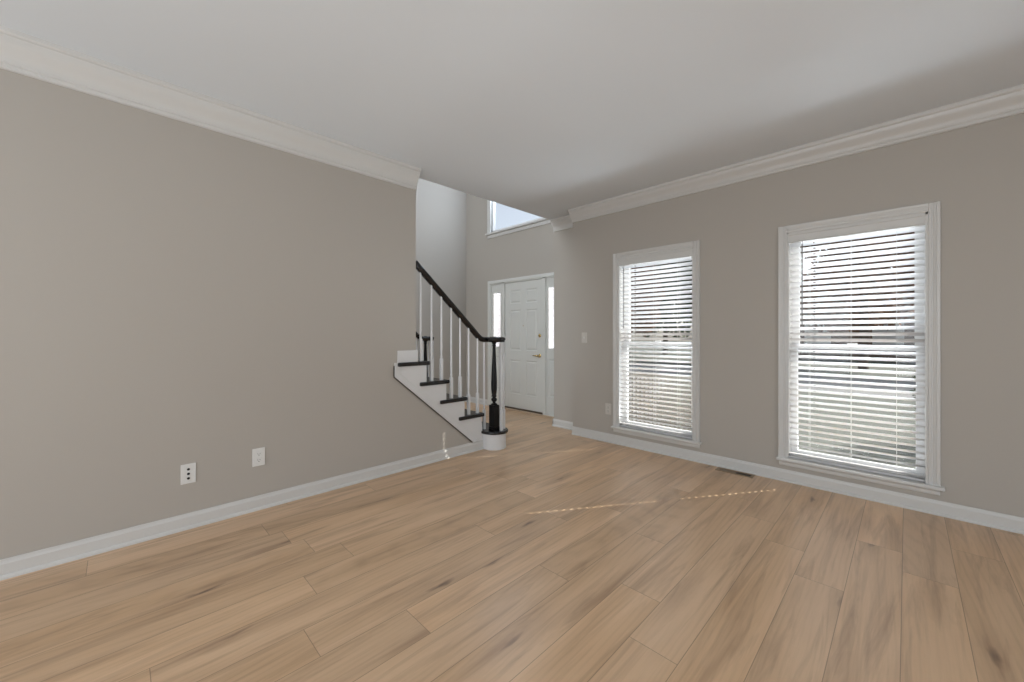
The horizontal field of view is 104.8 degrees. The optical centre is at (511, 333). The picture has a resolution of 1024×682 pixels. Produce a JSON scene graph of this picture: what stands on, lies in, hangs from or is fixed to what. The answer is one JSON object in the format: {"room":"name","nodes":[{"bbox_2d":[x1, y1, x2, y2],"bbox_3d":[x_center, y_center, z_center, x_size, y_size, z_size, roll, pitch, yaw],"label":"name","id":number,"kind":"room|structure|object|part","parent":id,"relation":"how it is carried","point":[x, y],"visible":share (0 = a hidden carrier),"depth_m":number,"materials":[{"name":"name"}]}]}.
{"room":"empty living room","nodes":[
{"label":"empty living room","id":0,"kind":"room"},
{"bbox_2d":[0,69,470,559],"bbox_3d":[-2.258,-0.135,2.290,5.340,2.690,0.108,0,0,-45],"label":"wall","id":1,"kind":"structure","parent":0,"point":[174,294],"depth_m":2.41,"materials":[{"name":"grey paint"}]},
{"bbox_2d":[181,463,195,484],"bbox_3d":[-2.013,0.870,2.452,0.075,0.122,0.009,0,0,-45],"label":"jack plate","id":2,"kind":"object","parent":1,"relation":"attached to","point":[188,471],"visible":1,"depth_m":2.45,"materials":[{"name":"white plastic"}]},
{"bbox_2d":[0,25,420,189],"bbox_3d":[-2.461,-1.395,1.946,4.568,0.170,0.092,0,0,-45],"label":"trim","id":3,"kind":"structure","parent":1,"relation":"attached to","point":[21,53],"depth_m":2.38,"materials":[{"name":"white paint"}]},
{"bbox_2d":[0,440,483,580],"bbox_3d":[-2.196,1.163,2.259,5.385,0.095,0.024,0,0,-45],"label":"baseboard","id":4,"kind":"structure","parent":1,"relation":"attached to","point":[22,564],"depth_m":2.48,"materials":[{"name":"white paint"}]},
{"bbox_2d":[252,447,264,466],"bbox_3d":[-1.746,0.849,2.718,0.075,0.122,0.009,0,0,-45],"label":"power outlet","id":5,"kind":"object","parent":1,"relation":"attached to","point":[258,454],"visible":1,"depth_m":2.72,"materials":[{"name":"white plastic"}]},
{"bbox_2d":[416,178,465,395],"bbox_3d":[-3.327,-1.440,4.676,7.200,5.300,0.120,0,0,-45],"label":"wall","id":6,"kind":"structure","parent":0,"point":[440,209],"depth_m":6.73,"materials":[{"name":"grey paint"}]},
{"bbox_2d":[466,193,553,399],"bbox_3d":[0.086,-1.440,6.268,0.120,5.300,2.450,0,0,-45],"label":"wall","id":7,"kind":"structure","parent":0,"point":[527,252],"depth_m":6.74,"materials":[{"name":"grey paint"}]},
{"bbox_2d":[466,396,487,405],"bbox_3d":[-0.621,1.163,6.874,0.024,0.095,0.595,0,0,-45],"label":"baseboard","id":8,"kind":"structure","parent":7,"relation":"attached to","point":[472,399],"depth_m":6.81,"materials":[{"name":"white paint"}]},
{"bbox_2d":[485,200,550,238],"bbox_3d":[0.185,-2.310,6.134,0.170,1.410,1.650,0,0,-45],"label":"window","id":9,"kind":"structure","parent":7,"relation":"in","point":[491,232],"depth_m":6.40,"materials":[{"name":"white paint"}]},
{"bbox_3d":[0.153,-2.353,6.103,0.018,1.325,1.610,0,0,-45],"label":"casing","id":10,"kind":"part","parent":9,"relation":"part of","materials":[{"name":"white paint"}]},
{"bbox_3d":[0.199,-2.315,6.148,0.050,1.250,1.510,0,0,-45],"label":"sash","id":11,"kind":"part","parent":9,"relation":"part of","materials":[{"name":"white plastic"}]},
{"bbox_3d":[0.142,-1.647,6.092,0.050,0.085,1.650,0,0,-45],"label":"sill","id":12,"kind":"part","parent":9,"relation":"part of","materials":[{"name":"white paint"}]},
{"bbox_2d":[488,272,553,418],"bbox_3d":[0.177,0.163,6.127,0.151,2.095,1.590,0,0,-45],"label":"door","id":13,"kind":"structure","parent":7,"relation":"in","point":[520,309],"depth_m":6.09,"materials":[{"name":"white paint"}]},
{"bbox_3d":[-0.236,-0.235,6.544,0.006,0.910,0.179,0,0,-45],"label":"sidelight glass","id":14,"kind":"part","parent":13,"relation":"part of","materials":[{"name":"white glass"}]},
{"bbox_3d":[0.601,-0.235,5.706,0.006,0.910,0.161,0,0,-45],"label":"sidelight glass","id":15,"kind":"part","parent":13,"relation":"part of","materials":[{"name":"white glass"}]},
{"bbox_2d":[0,402,1023,681],"bbox_3d":[-0.529,1.250,1.804,7.300,0.080,8.100,0,0,-45],"label":"floor","id":16,"kind":"structure","parent":0,"point":[554,554],"depth_m":1.90,"materials":[{"name":"brown wood"}]},
{"bbox_2d":[393,350,507,449],"bbox_3d":[-1.222,0.441,4.132,1.880,1.538,1.634,0,0,-45],"label":"staircase","id":17,"kind":"structure","parent":16,"relation":"on","point":[410,372],"depth_m":3.79,"materials":[{"name":"white wood"}]},
{"bbox_2d":[416,332,433,377],"bbox_3d":[-1.510,0.069,4.801,1.284,1.897,0.216,0,0,-45],"label":"stair railing","id":18,"kind":"object","parent":17,"relation":"on","point":[425,338],"visible":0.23,"depth_m":5.14,"materials":[{"name":"black wood"}]},
{"bbox_3d":[-1.511,-0.396,4.800,1.281,0.967,0.216,0,0,-45],"label":"handrail","id":19,"kind":"part","parent":18,"relation":"part of","materials":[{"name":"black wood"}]},
{"bbox_3d":[-1.134,0.423,5.162,0.072,0.674,0.072,0,0,-45],"label":"newel post","id":20,"kind":"part","parent":18,"relation":"part of","materials":[{"name":"black paint"}]},
{"bbox_3d":[-0.683,0.697,3.770,0.957,0.833,0.007,0,0,-45],"label":"stringer moulding","id":21,"kind":"part","parent":17,"relation":"part of","materials":[{"name":"white paint"}]},
{"bbox_2d":[416,260,505,430],"bbox_3d":[-0.473,0.170,3.922,1.059,1.694,0.216,0,0,-45],"label":"stair railing","id":22,"kind":"object","parent":17,"relation":"on","point":[496,412],"visible":1,"depth_m":4.05,"materials":[{"name":"black wood"}]},
{"bbox_3d":[-0.474,-0.295,3.921,1.056,0.764,0.216,0,0,-45],"label":"handrail","id":23,"kind":"part","parent":22,"relation":"part of","materials":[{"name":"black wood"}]},
{"bbox_3d":[-0.192,0.423,4.218,0.072,0.674,0.072,0,0,-45],"label":"newel post","id":24,"kind":"part","parent":22,"relation":"part of","materials":[{"name":"black paint"}]},
{"bbox_2d":[715,467,754,477],"bbox_3d":[1.942,1.208,3.438,0.097,0.005,0.290,0,0,-45],"label":"floor vent","id":25,"kind":"object","parent":16,"relation":"in","point":[748,475],"visible":1,"depth_m":3.43,"materials":[{"name":"brown metal"}]},
{"bbox_2d":[719,468,750,475],"bbox_3d":[1.941,1.207,3.439,0.061,0.004,0.245,0,0,-45],"label":"grille","id":26,"kind":"object","parent":25,"relation":"attached to","point":[720,469],"depth_m":3.43,"materials":[{"name":"brown metal"}]},
{"bbox_2d":[0,0,1023,219],"bbox_3d":[0.156,-1.605,0.771,6.810,0.250,5.670,0,0,-45],"label":"ceiling","id":27,"kind":"structure","parent":0,"point":[547,109],"depth_m":2.18,"materials":[{"name":"white paint"}]},
{"bbox_2d":[554,228,572,421],"bbox_3d":[0.879,-0.135,5.209,0.495,2.690,0.430,0,0,-45],"label":"wall","id":28,"kind":"structure","parent":0,"point":[563,239],"depth_m":5.07,"materials":[{"name":"grey paint"}]},
{"bbox_2d":[550,215,572,231],"bbox_3d":[0.675,-1.409,4.998,0.092,0.141,0.420,0,0,-45],"label":"trim","id":29,"kind":"structure","parent":28,"relation":"attached to","point":[565,222],"depth_m":5.03,"materials":[{"name":"white paint"}]},
{"bbox_2d":[552,419,572,429],"bbox_3d":[0.819,1.163,5.167,0.399,0.095,0.454,0,0,-45],"label":"baseboard","id":30,"kind":"structure","parent":28,"relation":"attached to","point":[556,423],"depth_m":5.07,"materials":[{"name":"white paint"}]},
{"bbox_2d":[573,113,1023,517],"bbox_3d":[2.616,-0.135,3.001,0.176,2.690,5.150,0,0,-45],"label":"wall","id":31,"kind":"structure","parent":0,"point":[976,172],"depth_m":2.92,"materials":[{"name":"grey paint"}]},
{"bbox_2d":[582,333,586,342],"bbox_3d":[0.847,0.045,4.635,0.019,0.122,0.075,0,0,-45],"label":"light switch","id":32,"kind":"object","parent":31,"relation":"attached to","point":[584,335],"visible":1,"depth_m":4.63,"materials":[{"name":"beige plastic"}]},
{"bbox_2d":[605,403,610,414],"bbox_3d":[1.078,0.841,4.411,0.009,0.122,0.075,0,0,-45],"label":"power outlet","id":33,"kind":"object","parent":31,"relation":"attached to","point":[607,406],"visible":1,"depth_m":4.41,"materials":[{"name":"beige plastic"}]},
{"bbox_2d":[611,240,701,448],"bbox_3d":[1.500,0.099,4.087,0.221,1.963,0.950,0,0,-45],"label":"window","id":34,"kind":"structure","parent":31,"relation":"in","point":[695,442],"depth_m":4.07,"materials":[{"name":"white paint"}]},
{"bbox_2d":[619,249,691,438],"bbox_3d":[1.463,0.100,4.056,0.083,1.823,0.782,0,0,-45],"label":"window blind","id":35,"kind":"object","parent":34,"relation":"attached to","point":[681,254],"visible":0.94,"depth_m":4.04,"materials":[{"name":"white plastic"}]},
{"bbox_3d":[1.472,0.110,4.065,0.057,1.770,0.002,0,0,-45],"label":"ladder cord","id":36,"kind":"part","parent":35,"relation":"part of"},
{"bbox_3d":[1.472,1.003,4.065,0.050,0.016,0.776,0,0,-45],"label":"rail","id":37,"kind":"part","parent":35,"relation":"part of","materials":[{"name":"white plastic"}]},
{"bbox_3d":[1.646,0.110,3.891,0.057,1.770,0.002,0,0,-45],"label":"ladder cord","id":38,"kind":"part","parent":35,"relation":"part of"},
{"bbox_3d":[1.551,-0.345,4.143,0.032,0.935,0.778,0,0,-45],"label":"sash","id":39,"kind":"part","parent":34,"relation":"part of","materials":[{"name":"white plastic"}]},
{"bbox_3d":[1.500,1.027,4.087,0.221,0.024,0.950,0,0,-45],"label":"sill","id":40,"kind":"part","parent":34,"relation":"part of","materials":[{"name":"white paint"}]},
{"bbox_3d":[1.527,0.548,4.119,0.032,0.933,0.778,0,0,-45],"label":"sash","id":41,"kind":"part","parent":34,"relation":"part of","materials":[{"name":"white plastic"}]},
{"bbox_2d":[568,84,1023,222],"bbox_3d":[2.522,-1.409,2.907,0.092,0.141,5.150,0,0,-45],"label":"trim","id":42,"kind":"structure","parent":31,"relation":"attached to","point":[1008,102],"depth_m":2.98,"materials":[{"name":"white paint"}]},
{"bbox_2d":[572,426,1023,534],"bbox_3d":[2.546,1.163,2.931,0.024,0.095,5.150,0,0,-45],"label":"baseboard","id":43,"kind":"structure","parent":31,"relation":"attached to","point":[1001,521],"depth_m":3.01,"materials":[{"name":"white paint"}]},
{"bbox_2d":[776,201,944,495],"bbox_3d":[2.588,0.099,2.997,0.221,1.963,0.944,0,0,-45],"label":"window","id":44,"kind":"structure","parent":31,"relation":"in","point":[932,211],"depth_m":2.79,"materials":[{"name":"white paint"}]},
{"bbox_2d":[789,214,924,481],"bbox_3d":[2.551,0.100,2.966,0.083,1.823,0.776,0,0,-45],"label":"window blind","id":45,"kind":"object","parent":44,"relation":"attached to","point":[918,220],"visible":1,"depth_m":2.93,"materials":[{"name":"white plastic"}]},
{"bbox_3d":[2.561,0.110,2.975,0.057,1.770,0.002,0,0,-45],"label":"ladder cord","id":46,"kind":"part","parent":45,"relation":"part of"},
{"bbox_3d":[2.560,1.003,2.975,0.050,0.016,0.770,0,0,-45],"label":"rail","id":47,"kind":"part","parent":45,"relation":"part of","materials":[{"name":"white plastic"}]},
{"bbox_3d":[2.734,0.110,2.801,0.057,1.770,0.002,0,0,-45],"label":"ladder cord","id":48,"kind":"part","parent":45,"relation":"part of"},
{"bbox_3d":[2.615,0.548,3.030,0.032,0.933,0.772,0,0,-45],"label":"sash","id":49,"kind":"part","parent":44,"relation":"part of","materials":[{"name":"white plastic"}]},
{"bbox_3d":[2.639,-0.345,3.054,0.032,0.935,0.772,0,0,-45],"label":"sash","id":50,"kind":"part","parent":44,"relation":"part of","materials":[{"name":"white plastic"}]},
{"bbox_3d":[2.588,1.027,2.997,0.221,0.024,0.944,0,0,-45],"label":"sill","id":51,"kind":"part","parent":44,"relation":"part of","materials":[{"name":"white paint"}]},
{"label":"outside","id":52,"kind":"structure","parent":0,"visible":0},
{"bbox_2d":[629,377,668,424],"bbox_3d":[2.870,1.640,10.265,4.121,0.040,9.713,0,0,41],"label":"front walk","id":53,"kind":"structure","parent":52,"point":[629,377],"depth_m":10.36,"materials":[{"name":"concrete"}]},
{"bbox_2d":[629,373,690,430],"bbox_3d":[2.342,1.135,6.861,0.090,1.050,2.290,0,0,-45],"label":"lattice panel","id":54,"kind":"object","parent":53,"relation":"on","point":[634,374],"visible":0.17,"depth_m":6.67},
{"bbox_3d":[2.338,0.715,6.857,0.060,0.050,2.240,0,0,-45],"label":"rail","id":55,"kind":"part","parent":54,"relation":"part of","materials":[{"name":"white wood"}]},
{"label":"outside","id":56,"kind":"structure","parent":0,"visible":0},
{"bbox_2d":[629,341,915,468],"bbox_3d":[33.286,1.760,33.239,85.920,0.200,120.000,0,0,-45],"label":"ground","id":57,"kind":"structure","parent":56,"point":[813,417],"depth_m":7.83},
{"bbox_2d":[631,262,668,336],"bbox_3d":[7.112,-2.996,26.749,6.240,9.518,6.048,0,0,-45],"label":"tree","id":58,"kind":"object","parent":57,"relation":"on","point":[634,328],"visible":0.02,"depth_m":25.59,"materials":[{"name":"grey plant"}]},
{"bbox_2d":[635,265,691,353],"bbox_3d":[12.553,-3.855,32.106,6.474,11.238,6.548,0,0,-45],"label":"tree","id":59,"kind":"object","parent":57,"relation":"on","point":[655,265],"visible":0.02,"depth_m":30.28,"materials":[{"name":"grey plant"}]},
{"bbox_2d":[655,258,691,321],"bbox_3d":[12.090,-2.231,23.073,6.743,7.989,5.058,0,0,32],"label":"tree","id":60,"kind":"object","parent":57,"relation":"on","point":[679,258],"visible":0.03,"depth_m":23.20,"materials":[{"name":"grey plant"}]},
{"bbox_2d":[798,291,915,361],"bbox_3d":[26.817,-1.040,24.801,8.400,5.400,16.400,0,0,-45],"label":"brick house","id":61,"kind":"structure","parent":57,"relation":"on","point":[903,324],"depth_m":24.41,"materials":[{"name":"grey"}]},
{"bbox_2d":[800,228,914,369],"bbox_3d":[16.244,-3.037,18.141,5.620,9.598,5.721,0,0,-45],"label":"tree","id":62,"kind":"object","parent":57,"relation":"on","point":[913,265],"visible":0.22,"depth_m":17.98,"materials":[{"name":"grey plant"}]},
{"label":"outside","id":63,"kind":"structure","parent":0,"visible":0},
{"bbox_2d":[629,365,915,397],"bbox_3d":[11.852,1.650,11.836,5.500,0.020,120.000,0,0,-45],"label":"road","id":64,"kind":"structure","parent":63,"point":[642,366],"depth_m":13.03,"materials":[{"name":"grey asphalt"}]}
]}

